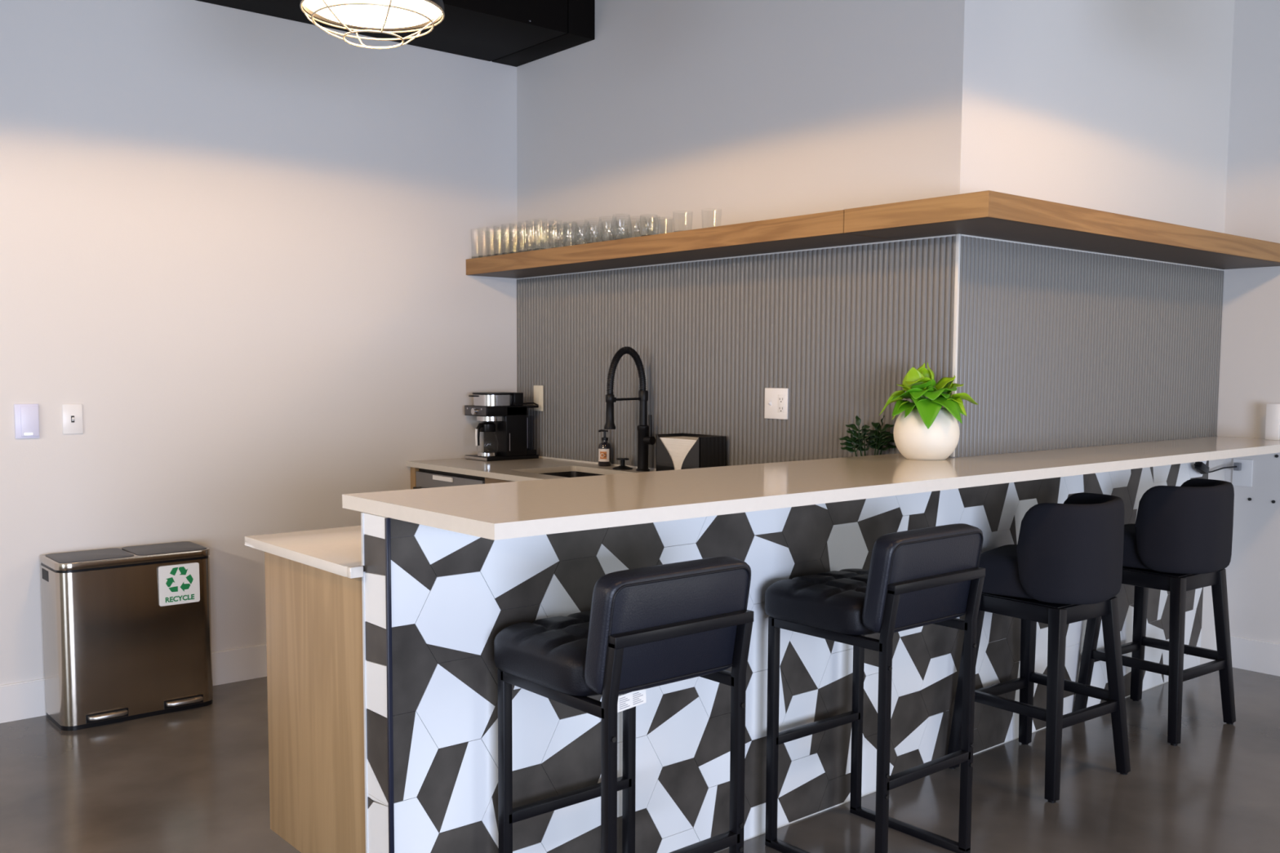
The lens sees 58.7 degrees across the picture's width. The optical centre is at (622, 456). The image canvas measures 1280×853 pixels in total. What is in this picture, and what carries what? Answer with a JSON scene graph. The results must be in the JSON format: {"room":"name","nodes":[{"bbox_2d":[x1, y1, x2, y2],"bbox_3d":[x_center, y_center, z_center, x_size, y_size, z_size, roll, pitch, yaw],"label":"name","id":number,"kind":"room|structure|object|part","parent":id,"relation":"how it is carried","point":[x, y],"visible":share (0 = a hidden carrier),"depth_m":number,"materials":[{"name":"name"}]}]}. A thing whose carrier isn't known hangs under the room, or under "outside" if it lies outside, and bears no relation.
{"room":"office kitchenette","nodes":[
{"label":"office kitchenette","id":0,"kind":"room"},
{"bbox_2d":[0,0,517,684],"bbox_3d":[-4.102,-0.726,2.869,9.438,3.700,0.120,-3,6,-40],"label":"wall","id":1,"kind":"structure","parent":0,"point":[242,242],"depth_m":4.83,"materials":[{"name":"paint"}]},
{"bbox_2d":[13,404,39,439],"bbox_3d":[-2.279,-0.134,4.357,0.084,0.132,0.013,-3,6,-40],"label":"dimmer switch","id":2,"kind":"object","parent":1,"relation":"attached to","point":[26,415],"visible":1,"depth_m":4.35,"materials":[{"name":"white plastic"}]},
{"bbox_2d":[62,404,83,434],"bbox_3d":[-2.152,-0.145,4.458,0.074,0.118,0.018,-3,6,-40],"label":"light switch","id":3,"kind":"object","parent":1,"relation":"attached to","point":[72,414],"visible":1,"depth_m":4.46,"materials":[{"name":"white plastic"}]},
{"bbox_2d":[0,643,266,723],"bbox_3d":[-4.342,1.068,2.725,8.720,0.144,0.014,-3,6,-40],"label":"baseboard","id":4,"kind":"structure","parent":1,"relation":"attached to","point":[20,700],"depth_m":4.87,"materials":[{"name":"paint"}]},
{"bbox_2d":[195,0,595,66],"bbox_3d":[-2.749,-2.049,3.400,6.318,0.550,0.638,-3,6,-40],"label":"ceiling","id":5,"kind":"structure","parent":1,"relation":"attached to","point":[513,33],"depth_m":5.09,"materials":[{"name":"black paint"}]},
{"bbox_2d":[0,667,1279,852],"bbox_3d":[0.392,1.437,-0.209,12.200,0.100,11.000,-3,6,-40],"label":"floor","id":6,"kind":"structure","parent":0,"point":[197,780],"depth_m":3.71,"materials":[{"name":"concrete"}]},
{"bbox_2d":[40,541,213,730],"bbox_3d":[-1.939,0.693,4.494,0.576,0.637,0.304,-3,6,-40],"label":"recycling bin","id":7,"kind":"object","parent":6,"relation":"on","point":[113,654],"visible":0.97,"depth_m":4.37,"materials":[{"name":"metal"}]},
{"bbox_3d":[-2.204,0.453,4.346,0.003,0.040,0.090,-3,6,-40],"label":"handle","id":8,"kind":"part","parent":7,"relation":"part of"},
{"bbox_3d":[-2.056,0.382,4.393,0.270,0.003,0.246,-3,6,-40],"label":"lid","id":9,"kind":"part","parent":7,"relation":"part of","materials":[{"name":"grey plastic"}]},
{"bbox_3d":[-1.841,0.369,4.572,0.270,0.003,0.246,-3,6,-40],"label":"lid","id":10,"kind":"part","parent":7,"relation":"part of","materials":[{"name":"grey plastic"}]},
{"bbox_2d":[158,562,199,606],"bbox_3d":[-1.743,0.503,4.478,0.157,0.157,0.004,-3,6,-40],"label":"sticker","id":11,"kind":"object","parent":7,"relation":"attached to","point":[179,584],"visible":1,"depth_m":4.48,"materials":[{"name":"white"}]},
{"bbox_2d":[264,551,365,852],"bbox_3d":[-0.017,0.650,3.509,2.000,0.889,0.600,-3,6,-40],"label":"base cabinet","id":12,"kind":"object","parent":6,"relation":"on","point":[314,615],"visible":0.06,"depth_m":2.85,"materials":[{"name":"brown wood"}]},
{"bbox_2d":[244,525,363,578],"bbox_3d":[0.016,0.194,3.483,2.151,0.025,0.613,-3,6,-40],"label":"countertop","id":13,"kind":"structure","parent":12,"relation":"on","point":[338,551],"depth_m":2.87,"materials":[{"name":"stone"}]},
{"bbox_2d":[413,468,484,488],"bbox_3d":[-0.579,0.501,5.395,0.633,0.890,0.586,-3,6,-40],"label":"dishwasher","id":14,"kind":"object","parent":6,"relation":"on","point":[425,478],"visible":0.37,"depth_m":5.22,"materials":[{"name":"black metal"}]},
{"bbox_3d":[-0.824,0.102,5.207,0.005,0.020,0.170,-3,6,-40],"label":"name plate","id":15,"kind":"part","parent":14,"relation":"part of","materials":[{"name":"white plastic"}]},
{"bbox_2d":[410,466,512,488],"bbox_3d":[-0.202,0.536,4.957,0.638,0.892,1.839,-3,6,-40],"label":"base cabinet","id":16,"kind":"object","parent":6,"relation":"on","point":[413,475],"visible":0.04,"depth_m":5.41,"materials":[{"name":"brown wood"}]},
{"bbox_3d":[-0.768,0.480,5.652,0.613,0.892,0.044,-3,6,-40],"label":"panel","id":17,"kind":"part","parent":16,"relation":"part of","materials":[{"name":"brown wood"}]},
{"bbox_3d":[-0.401,0.498,4.748,0.019,0.778,0.600,-3,6,-40],"label":"door","id":18,"kind":"part","parent":16,"relation":"part of","materials":[{"name":"brown wood"}]},
{"bbox_2d":[406,457,656,481],"bbox_3d":[-0.189,0.079,4.919,0.642,0.025,1.859,-3,6,-40],"label":"countertop","id":19,"kind":"structure","parent":16,"relation":"on","point":[527,469],"depth_m":5.15,"materials":[{"name":"stone"}]},
{"bbox_2d":[464,391,538,461],"bbox_3d":[-0.601,-0.150,5.584,0.318,0.325,0.206,-3,6,-40],"label":"coffee machine","id":20,"kind":"object","parent":19,"relation":"on","point":[506,410],"visible":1,"depth_m":5.52,"materials":[{"name":"black plastic"}]},
{"bbox_3d":[-0.711,-0.219,5.488,0.002,0.040,0.189,-3,6,-40],"label":"control panel","id":21,"kind":"part","parent":20,"relation":"part of","materials":[{"name":"metal"}]},
{"bbox_3d":[-0.712,0.009,5.505,0.004,0.013,0.197,-3,6,-40],"label":"trim","id":22,"kind":"part","parent":20,"relation":"part of","materials":[{"name":"silver metal"}]},
{"bbox_2d":[475,422,497,456],"bbox_3d":[-0.656,-0.082,5.507,0.105,0.163,0.134,0,4,0],"label":"coffee carafe","id":23,"kind":"object","parent":20,"relation":"in","point":[483,426],"visible":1,"depth_m":5.48,"materials":[{"name":"clear glass"}]},
{"bbox_3d":[-0.700,-0.091,5.446,0.011,0.081,0.014,3,5,30],"label":"handle trim","id":24,"kind":"part","parent":23,"relation":"part of","materials":[{"name":"silver metal"}]},
{"bbox_3d":[-0.685,-0.106,5.469,0.019,0.108,0.056,3,5,30],"label":"handle","id":25,"kind":"part","parent":23,"relation":"part of","materials":[{"name":"black plastic"}]},
{"bbox_3d":[-0.656,-0.142,5.517,0.079,0.045,0.079,3,5,30],"label":"lid","id":26,"kind":"part","parent":23,"relation":"part of","materials":[{"name":"black plastic"}]},
{"bbox_3d":[-0.628,-0.280,5.552,0.219,0.062,0.185,-3,6,-40],"label":"hopper lid","id":27,"kind":"part","parent":20,"relation":"part of","materials":[{"name":"silver metal"}]},
{"bbox_2d":[523,402,537,405],"bbox_3d":[-0.495,-0.256,5.601,0.172,0.020,0.011,-2,5,-26],"label":"lead","id":28,"kind":"object","parent":20,"relation":"attached to","point":[523,402],"visible":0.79,"depth_m":5.62,"materials":[{"name":"black plastic"}]},
{"bbox_3d":[-0.491,-0.248,5.640,0.068,0.012,0.160,-3,6,-40],"label":"tank lid","id":29,"kind":"part","parent":20,"relation":"part of","materials":[{"name":"black plastic"}]},
{"bbox_3d":[-0.491,-0.023,5.652,0.054,0.026,0.139,-3,6,-40],"label":"tank","id":30,"kind":"part","parent":20,"relation":"part of","materials":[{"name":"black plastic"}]},
{"bbox_2d":[539,471,604,477],"bbox_3d":[-0.135,0.198,4.838,0.392,0.200,0.742,-3,6,-40],"label":"sink","id":31,"kind":"object","parent":19,"relation":"in","point":[571,473],"visible":0.02,"depth_m":5.18,"materials":[{"name":"metal"}]},
{"bbox_2d":[598,429,611,466],"bbox_3d":[-0.082,-0.039,5.197,0.060,0.167,0.062,0,4,-8],"label":"soap bottle","id":32,"kind":"object","parent":19,"relation":"on","point":[604,447],"visible":1,"depth_m":5.18,"materials":[{"name":"black plastic"}]},
{"bbox_2d":[600,451,606,458],"bbox_3d":[-0.089,-0.004,5.173,0.031,0.034,0.004,1,5,13],"label":"print","id":33,"kind":"object","parent":32,"relation":"attached to","point":[602,454],"depth_m":5.17},
{"bbox_2d":[612,457,632,470],"bbox_3d":[-0.001,0.033,5.048,0.090,0.048,0.090,-3,6,-40],"label":"stopper","id":34,"kind":"object","parent":19,"relation":"on","point":[622,467],"visible":1,"depth_m":5.03,"materials":[{"name":"black metal"}]},
{"bbox_2d":[604,346,655,471],"bbox_3d":[0.029,-0.200,4.876,0.242,0.539,0.092,-3,6,-40],"label":"kitchen faucet","id":35,"kind":"object","parent":19,"relation":"on","point":[645,438],"visible":1,"depth_m":4.91,"materials":[{"name":"black metal"}]},
{"bbox_3d":[0.017,-0.243,4.883,0.187,0.020,0.024,-3,6,-40],"label":"support arm","id":36,"kind":"part","parent":35,"relation":"part of"},
{"bbox_3d":[0.088,-0.095,4.955,0.060,0.318,0.060,-3,6,-40],"label":"post","id":37,"kind":"part","parent":35,"relation":"part of","materials":[{"name":"black metal"}]},
{"bbox_3d":[0.115,-0.115,4.922,0.036,0.129,0.042,-3,6,-40],"label":"handle","id":38,"kind":"part","parent":35,"relation":"part of","materials":[{"name":"black metal"}]},
{"bbox_2d":[656,433,726,471],"bbox_3d":[0.280,-0.001,4.693,0.150,0.172,0.262,-3,6,-40],"label":"dispenser","id":39,"kind":"object","parent":19,"relation":"on","point":[708,451],"visible":0.7,"depth_m":4.61,"materials":[{"name":"black plastic"}]},
{"bbox_2d":[659,435,698,470],"bbox_3d":[0.280,0.003,4.693,0.138,0.154,0.249,-3,6,-40],"label":"paper towels","id":40,"kind":"object","parent":39,"relation":"in","point":[677,447],"visible":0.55,"depth_m":4.66,"materials":[{"name":"white paper"}]},
{"bbox_2d":[493,556,753,852],"bbox_3d":[-0.011,0.691,2.644,0.435,0.942,0.468,-3,6,-40],"label":"bar stool","id":41,"kind":"object","parent":6,"relation":"on","point":[648,627],"visible":1,"depth_m":2.49,"materials":[{"name":"black leather"}]},
{"bbox_3d":[-0.276,0.820,2.675,0.025,0.653,0.025,-3,6,-40],"label":"leg","id":42,"kind":"part","parent":41,"relation":"part of","materials":[{"name":"black metal"}]},
{"bbox_3d":[-0.042,0.441,2.664,0.435,0.107,0.365,-3,6,-40],"label":"seat","id":43,"kind":"part","parent":41,"relation":"part of","materials":[{"name":"black leather"}]},
{"bbox_3d":[-0.151,0.519,2.503,0.025,0.025,0.385,-3,6,-40],"label":"rail","id":44,"kind":"part","parent":41,"relation":"part of","materials":[{"name":"black metal"}]},
{"bbox_3d":[-0.022,0.774,2.367,0.025,0.794,0.047,-3,6,-40],"label":"leg","id":45,"kind":"part","parent":41,"relation":"part of","materials":[{"name":"black metal"}]},
{"bbox_3d":[0.016,0.803,2.918,0.025,0.653,0.025,-3,6,-40],"label":"leg","id":46,"kind":"part","parent":41,"relation":"part of","materials":[{"name":"black metal"}]},
{"bbox_2d":[617,688,646,712],"bbox_3d":[0.019,0.516,2.414,0.087,0.038,0.001,-4,6,-44],"label":"paper tag","id":47,"kind":"object","parent":41,"relation":"hanging from","point":[626,701],"visible":0.99,"depth_m":2.41,"materials":[{"name":"grey paper"}]},
{"bbox_3d":[0.101,0.363,2.487,0.425,0.264,0.112,-3,6,-40],"label":"backrest","id":48,"kind":"part","parent":41,"relation":"part of","materials":[{"name":"black leather"}]},
{"bbox_3d":[0.133,0.370,2.449,0.405,0.025,0.025,-3,6,-40],"label":"rail","id":49,"kind":"part","parent":41,"relation":"part of","materials":[{"name":"black metal"}]},
{"bbox_3d":[0.140,0.501,2.746,0.025,0.025,0.385,-3,6,-40],"label":"rail","id":50,"kind":"part","parent":41,"relation":"part of","materials":[{"name":"black metal"}]},
{"bbox_3d":[0.270,0.757,2.610,0.025,0.794,0.047,-3,6,-40],"label":"leg","id":51,"kind":"part","parent":41,"relation":"part of","materials":[{"name":"black metal"}]},
{"bbox_2d":[360,460,1208,852],"bbox_3d":[1.020,0.552,3.890,4.112,1.035,0.122,-3,6,-40],"label":"bar counter","id":52,"kind":"object","parent":6,"relation":"on","point":[436,602],"depth_m":3.08,"materials":[{"name":"tile"}]},
{"bbox_3d":[0.223,0.594,3.300,2.128,1.035,0.008,-3,6,-40],"label":"panel","id":53,"kind":"part","parent":52,"relation":"part of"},
{"bbox_3d":[-0.517,0.651,2.535,0.010,1.035,0.009,-3,6,-40],"label":"corner trim","id":54,"kind":"part","parent":52,"relation":"part of","materials":[{"name":"metal"}]},
{"bbox_2d":[342,435,1279,540],"bbox_3d":[1.193,0.025,3.789,4.284,0.032,0.642,-3,6,-40],"label":"countertop","id":55,"kind":"structure","parent":52,"relation":"on","point":[522,508],"depth_m":2.89,"materials":[{"name":"stone"}]},
{"bbox_2d":[893,407,959,460],"bbox_3d":[1.004,-0.076,3.771,0.212,0.171,0.212,-3,6,-40],"label":"pot","id":56,"kind":"object","parent":55,"relation":"on","point":[926,433],"depth_m":3.69,"materials":[{"name":"ceramic"}]},
{"bbox_2d":[879,362,977,460],"bbox_3d":[1.002,-0.149,3.746,0.282,0.320,0.257,-2,5,-23],"label":"potted plant","id":57,"kind":"object","parent":55,"relation":"on","point":[924,429],"visible":1,"depth_m":3.70,"materials":[{"name":"plant"}]},
{"bbox_2d":[1265,403,1279,439],"bbox_3d":[2.787,-0.148,4.882,0.015,0.155,0.055,-3,6,-40],"label":"sign holder","id":58,"kind":"object","parent":55,"relation":"on","point":[1272,424],"visible":1,"depth_m":4.88,"materials":[{"name":"white plastic"}]},
{"bbox_2d":[764,523,985,852],"bbox_3d":[0.692,0.650,3.209,0.435,0.942,0.468,-3,6,-40],"label":"bar stool","id":59,"kind":"object","parent":6,"relation":"on","point":[916,578],"visible":1,"depth_m":3.09,"materials":[{"name":"black leather"}]},
{"bbox_3d":[0.426,0.779,3.240,0.025,0.653,0.025,-3,6,-40],"label":"leg","id":60,"kind":"part","parent":59,"relation":"part of","materials":[{"name":"black metal"}]},
{"bbox_3d":[0.548,1.118,3.119,0.025,0.022,0.410,-3,6,-40],"label":"rail","id":61,"kind":"part","parent":59,"relation":"part of","materials":[{"name":"black metal"}]},
{"bbox_3d":[0.660,0.399,3.229,0.435,0.107,0.365,-3,6,-40],"label":"seat","id":62,"kind":"part","parent":59,"relation":"part of","materials":[{"name":"black leather"}]},
{"bbox_3d":[0.551,0.478,3.069,0.025,0.025,0.385,-3,6,-40],"label":"rail","id":63,"kind":"part","parent":59,"relation":"part of","materials":[{"name":"black metal"}]},
{"bbox_3d":[0.718,0.761,3.483,0.025,0.653,0.025,-3,6,-40],"label":"leg","id":64,"kind":"part","parent":59,"relation":"part of","materials":[{"name":"black metal"}]},
{"bbox_3d":[0.680,0.733,2.932,0.025,0.794,0.047,-3,6,-40],"label":"leg","id":65,"kind":"part","parent":59,"relation":"part of","materials":[{"name":"black metal"}]},
{"bbox_3d":[0.840,1.100,3.361,0.025,0.022,0.410,-3,6,-40],"label":"rail","id":66,"kind":"part","parent":59,"relation":"part of","materials":[{"name":"black metal"}]},
{"bbox_3d":[0.803,0.322,3.052,0.425,0.264,0.112,-3,6,-40],"label":"backrest","id":67,"kind":"part","parent":59,"relation":"part of","materials":[{"name":"black leather"}]},
{"bbox_3d":[0.835,0.329,3.014,0.405,0.025,0.025,-3,6,-40],"label":"rail","id":68,"kind":"part","parent":59,"relation":"part of","materials":[{"name":"black metal"}]},
{"bbox_3d":[0.843,0.460,3.312,0.025,0.025,0.385,-3,6,-40],"label":"rail","id":69,"kind":"part","parent":59,"relation":"part of","materials":[{"name":"black metal"}]},
{"bbox_3d":[0.972,0.716,3.175,0.025,0.794,0.047,-3,6,-40],"label":"leg","id":70,"kind":"part","parent":59,"relation":"part of","materials":[{"name":"black metal"}]},
{"bbox_2d":[946,493,1130,803],"bbox_3d":[1.426,0.603,3.857,0.480,0.940,0.462,-3,6,-37],"label":"bar stool","id":71,"kind":"object","parent":6,"relation":"on","point":[1064,567],"visible":0.94,"depth_m":3.68,"materials":[{"name":"black leather"}]},
{"bbox_3d":[1.173,0.765,3.887,0.124,0.605,0.055,0,4,-8],"label":"leg","id":72,"kind":"part","parent":71,"relation":"part of","materials":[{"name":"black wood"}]},
{"bbox_3d":[1.407,0.386,3.856,0.370,0.137,0.345,4,6,38],"label":"seat","id":73,"kind":"part","parent":71,"relation":"part of","materials":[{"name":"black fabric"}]},
{"bbox_3d":[1.460,0.749,4.101,0.055,0.605,0.124,2,5,24],"label":"leg","id":74,"kind":"part","parent":71,"relation":"part of","materials":[{"name":"black wood"}]},
{"bbox_3d":[1.372,0.786,3.624,0.055,0.605,0.124,2,5,24],"label":"leg","id":75,"kind":"part","parent":71,"relation":"part of","materials":[{"name":"black wood"}]},
{"bbox_3d":[1.507,0.299,3.783,0.258,0.322,0.436,4,6,38],"label":"backrest","id":76,"kind":"part","parent":71,"relation":"part of","materials":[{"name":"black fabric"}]},
{"bbox_3d":[1.658,0.770,3.838,0.124,0.605,0.055,0,4,-8],"label":"leg","id":77,"kind":"part","parent":71,"relation":"part of","materials":[{"name":"black wood"}]},
{"bbox_2d":[1073,478,1235,746],"bbox_3d":[2.078,0.563,4.404,0.475,0.940,0.448,-3,6,-37],"label":"bar stool","id":78,"kind":"object","parent":6,"relation":"on","point":[1180,540],"visible":0.83,"depth_m":4.22,"materials":[{"name":"black leather"}]},
{"bbox_3d":[1.827,0.724,4.438,0.124,0.605,0.055,0,4,-8],"label":"leg","id":79,"kind":"part","parent":78,"relation":"part of","materials":[{"name":"black wood"}]},
{"bbox_3d":[2.063,0.345,4.407,0.370,0.137,0.345,5,6,44],"label":"seat","id":80,"kind":"part","parent":78,"relation":"part of","materials":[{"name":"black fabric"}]},
{"bbox_3d":[2.113,0.709,4.652,0.055,0.605,0.124,2,5,24],"label":"leg","id":81,"kind":"part","parent":78,"relation":"part of","materials":[{"name":"black wood"}]},
{"bbox_3d":[2.025,0.746,4.174,0.055,0.605,0.124,2,5,24],"label":"leg","id":82,"kind":"part","parent":78,"relation":"part of","materials":[{"name":"black wood"}]},
{"bbox_3d":[2.153,0.260,4.326,0.258,0.322,0.436,5,6,44],"label":"backrest","id":83,"kind":"part","parent":78,"relation":"part of","materials":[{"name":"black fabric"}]},
{"bbox_3d":[2.311,0.730,4.388,0.124,0.605,0.055,0,4,-8],"label":"leg","id":84,"kind":"part","parent":78,"relation":"part of","materials":[{"name":"black wood"}]},
{"bbox_2d":[516,0,933,272],"bbox_3d":[0.300,-0.863,4.861,0.120,3.700,2.458,-3,6,-40],"label":"wall","id":85,"kind":"structure","parent":0,"point":[677,115],"depth_m":4.61,"materials":[{"name":"paint"}]},
{"bbox_2d":[466,209,897,278],"bbox_3d":[0.099,-0.859,4.770,0.304,0.077,2.338,-3,6,-40],"label":"floating shelf","id":86,"kind":"object","parent":85,"relation":"attached to","point":[823,229],"visible":0.9,"depth_m":4.46,"materials":[{"name":"brown wood"}]},
{"bbox_2d":[516,233,960,470],"bbox_3d":[0.289,-0.372,4.806,0.012,0.895,2.586,-3,6,-40],"label":"backsplash","id":87,"kind":"structure","parent":85,"relation":"attached to","point":[838,328],"depth_m":4.57,"materials":[{"name":"grey tile"}]},
{"bbox_2d":[533,385,543,411],"bbox_3d":[-0.419,-0.289,5.652,0.007,0.126,0.078,-3,6,-40],"label":"wall outlet","id":88,"kind":"object","parent":87,"relation":"attached to","point":[538,389],"visible":0.98,"depth_m":5.64,"materials":[{"name":"beige plastic"}]},
{"bbox_2d":[535,391,540,404],"bbox_3d":[-0.421,-0.288,5.649,0.001,0.068,0.034,-3,6,-40],"label":"receptacle","id":89,"kind":"object","parent":88,"relation":"attached to","point":[537,393],"depth_m":5.65,"materials":[{"name":"beige plastic"}]},
{"bbox_3d":[0.289,-0.817,4.778,0.007,0.006,2.572,-3,6,-40],"label":"trim","id":90,"kind":"part","parent":87,"relation":"part of","materials":[{"name":"silver metal"}]},
{"bbox_2d":[764,387,788,419],"bbox_3d":[0.593,-0.205,4.432,0.021,0.120,0.120,-3,6,-40],"label":"wall outlet","id":91,"kind":"object","parent":87,"relation":"attached to","point":[776,399],"visible":1,"depth_m":4.43,"materials":[{"name":"white plastic"}]},
{"bbox_2d":[777,394,784,413],"bbox_3d":[0.613,-0.204,4.412,0.001,0.070,0.034,-3,6,-40],"label":"receptacle","id":92,"kind":"object","parent":91,"relation":"attached to","point":[780,397],"depth_m":4.41,"materials":[{"name":"white plastic"}]},
{"bbox_3d":[1.115,-0.369,3.817,0.010,0.743,0.013,-3,6,-40],"label":"corner trim","id":93,"kind":"part","parent":87,"relation":"part of","materials":[{"name":"silver metal"}]},
{"bbox_2d":[838,414,896,456],"bbox_3d":[0.865,-0.002,4.026,0.185,0.289,0.112,-1,5,-13],"label":"plant","id":94,"kind":"object","parent":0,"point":[877,440],"visible":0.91,"depth_m":4.01,"materials":[{"name":"green plant"}]},
{"bbox_2d":[928,0,1235,729],"bbox_3d":[1.956,-0.834,4.566,2.282,3.700,0.120,-3,6,-40],"label":"wall","id":95,"kind":"structure","parent":0,"point":[1122,107],"depth_m":4.29,"materials":[{"name":"paint"}]},
{"bbox_2d":[844,190,1279,269],"bbox_3d":[1.807,-0.818,4.319,2.346,0.078,0.540,-3,6,-40],"label":"floating shelf","id":96,"kind":"object","parent":95,"relation":"attached to","point":[989,214],"visible":1,"depth_m":3.77,"materials":[{"name":"brown wood"}]},
{"bbox_2d":[955,234,1224,457],"bbox_3d":[1.903,-0.416,4.471,2.041,0.745,0.010,-3,6,-40],"label":"backsplash","id":97,"kind":"structure","parent":95,"relation":"attached to","point":[1059,348],"depth_m":4.33,"materials":[{"name":"grey tile"}]},
{"bbox_3d":[1.905,-0.784,4.445,2.037,0.005,0.007,-3,6,-40],"label":"trim","id":98,"kind":"part","parent":97,"relation":"part of","materials":[{"name":"silver metal"}]},
{"bbox_2d":[1216,0,1279,644],"bbox_3d":[4.519,-0.710,3.095,0.240,3.700,5.431,-3,6,-40],"label":"wall","id":99,"kind":"structure","parent":0,"point":[1249,380],"depth_m":5.03,"materials":[{"name":"paint"}]},
{"bbox_2d":[1231,458,1253,487],"bbox_3d":[2.809,0.075,5.173,0.040,0.124,0.085,-3,6,-40],"label":"wall outlet","id":100,"kind":"object","parent":99,"relation":"attached to","point":[1242,475],"visible":0.95,"depth_m":5.17,"materials":[{"name":"white plastic"}]},
{"bbox_2d":[1194,463,1236,474],"bbox_3d":[2.633,0.051,5.079,0.354,0.053,0.030,-3,5,-34],"label":"power cable","id":101,"kind":"object","parent":100,"relation":"attached to","point":[1194,464],"visible":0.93,"depth_m":5.11,"materials":[{"name":"black plastic"}]},
{"bbox_2d":[1194,461,1208,473],"bbox_3d":[2.544,0.050,5.005,0.030,0.058,0.107,5,6,44],"label":"power adapter","id":102,"kind":"object","parent":101,"relation":"hanging from","point":[1201,467],"visible":0.94,"depth_m":4.98,"materials":[{"name":"black plastic"}]},
{"bbox_2d":[1215,635,1279,676],"bbox_3d":[4.506,1.063,3.228,0.014,0.144,5.431,-3,6,-40],"label":"baseboard","id":103,"kind":"structure","parent":99,"relation":"attached to","point":[1247,654],"depth_m":5.17,"materials":[{"name":"paint"}]},
{"bbox_3d":[0.407,-2.352,-0.503,12.200,0.100,11.000,-3,6,-40],"label":"ceiling","id":104,"kind":"structure","parent":0,"visible":0},
{"bbox_2d":[299,0,444,48],"bbox_3d":[-0.711,-1.894,3.225,0.415,1.400,0.406,-3,6,-40],"label":"pendant lamp","id":105,"kind":"object","parent":104,"relation":"hanging from","point":[390,17],"visible":1,"depth_m":3.26,"materials":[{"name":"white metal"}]},
{"bbox_2d":[303,0,440,28],"bbox_3d":[-0.717,-1.275,3.270,0.389,0.034,0.389,-3,6,-40],"label":"diffuser","id":106,"kind":"object","parent":105,"relation":"attached to","point":[353,14],"depth_m":3.25,"materials":[{"name":"white glass"}]},
{"bbox_3d":[-0.716,-1.383,3.262,0.404,0.205,0.404,-3,6,-40],"label":"lamp shade","id":107,"kind":"part","parent":105,"relation":"part of","materials":[{"name":"white glass"}]}
]}

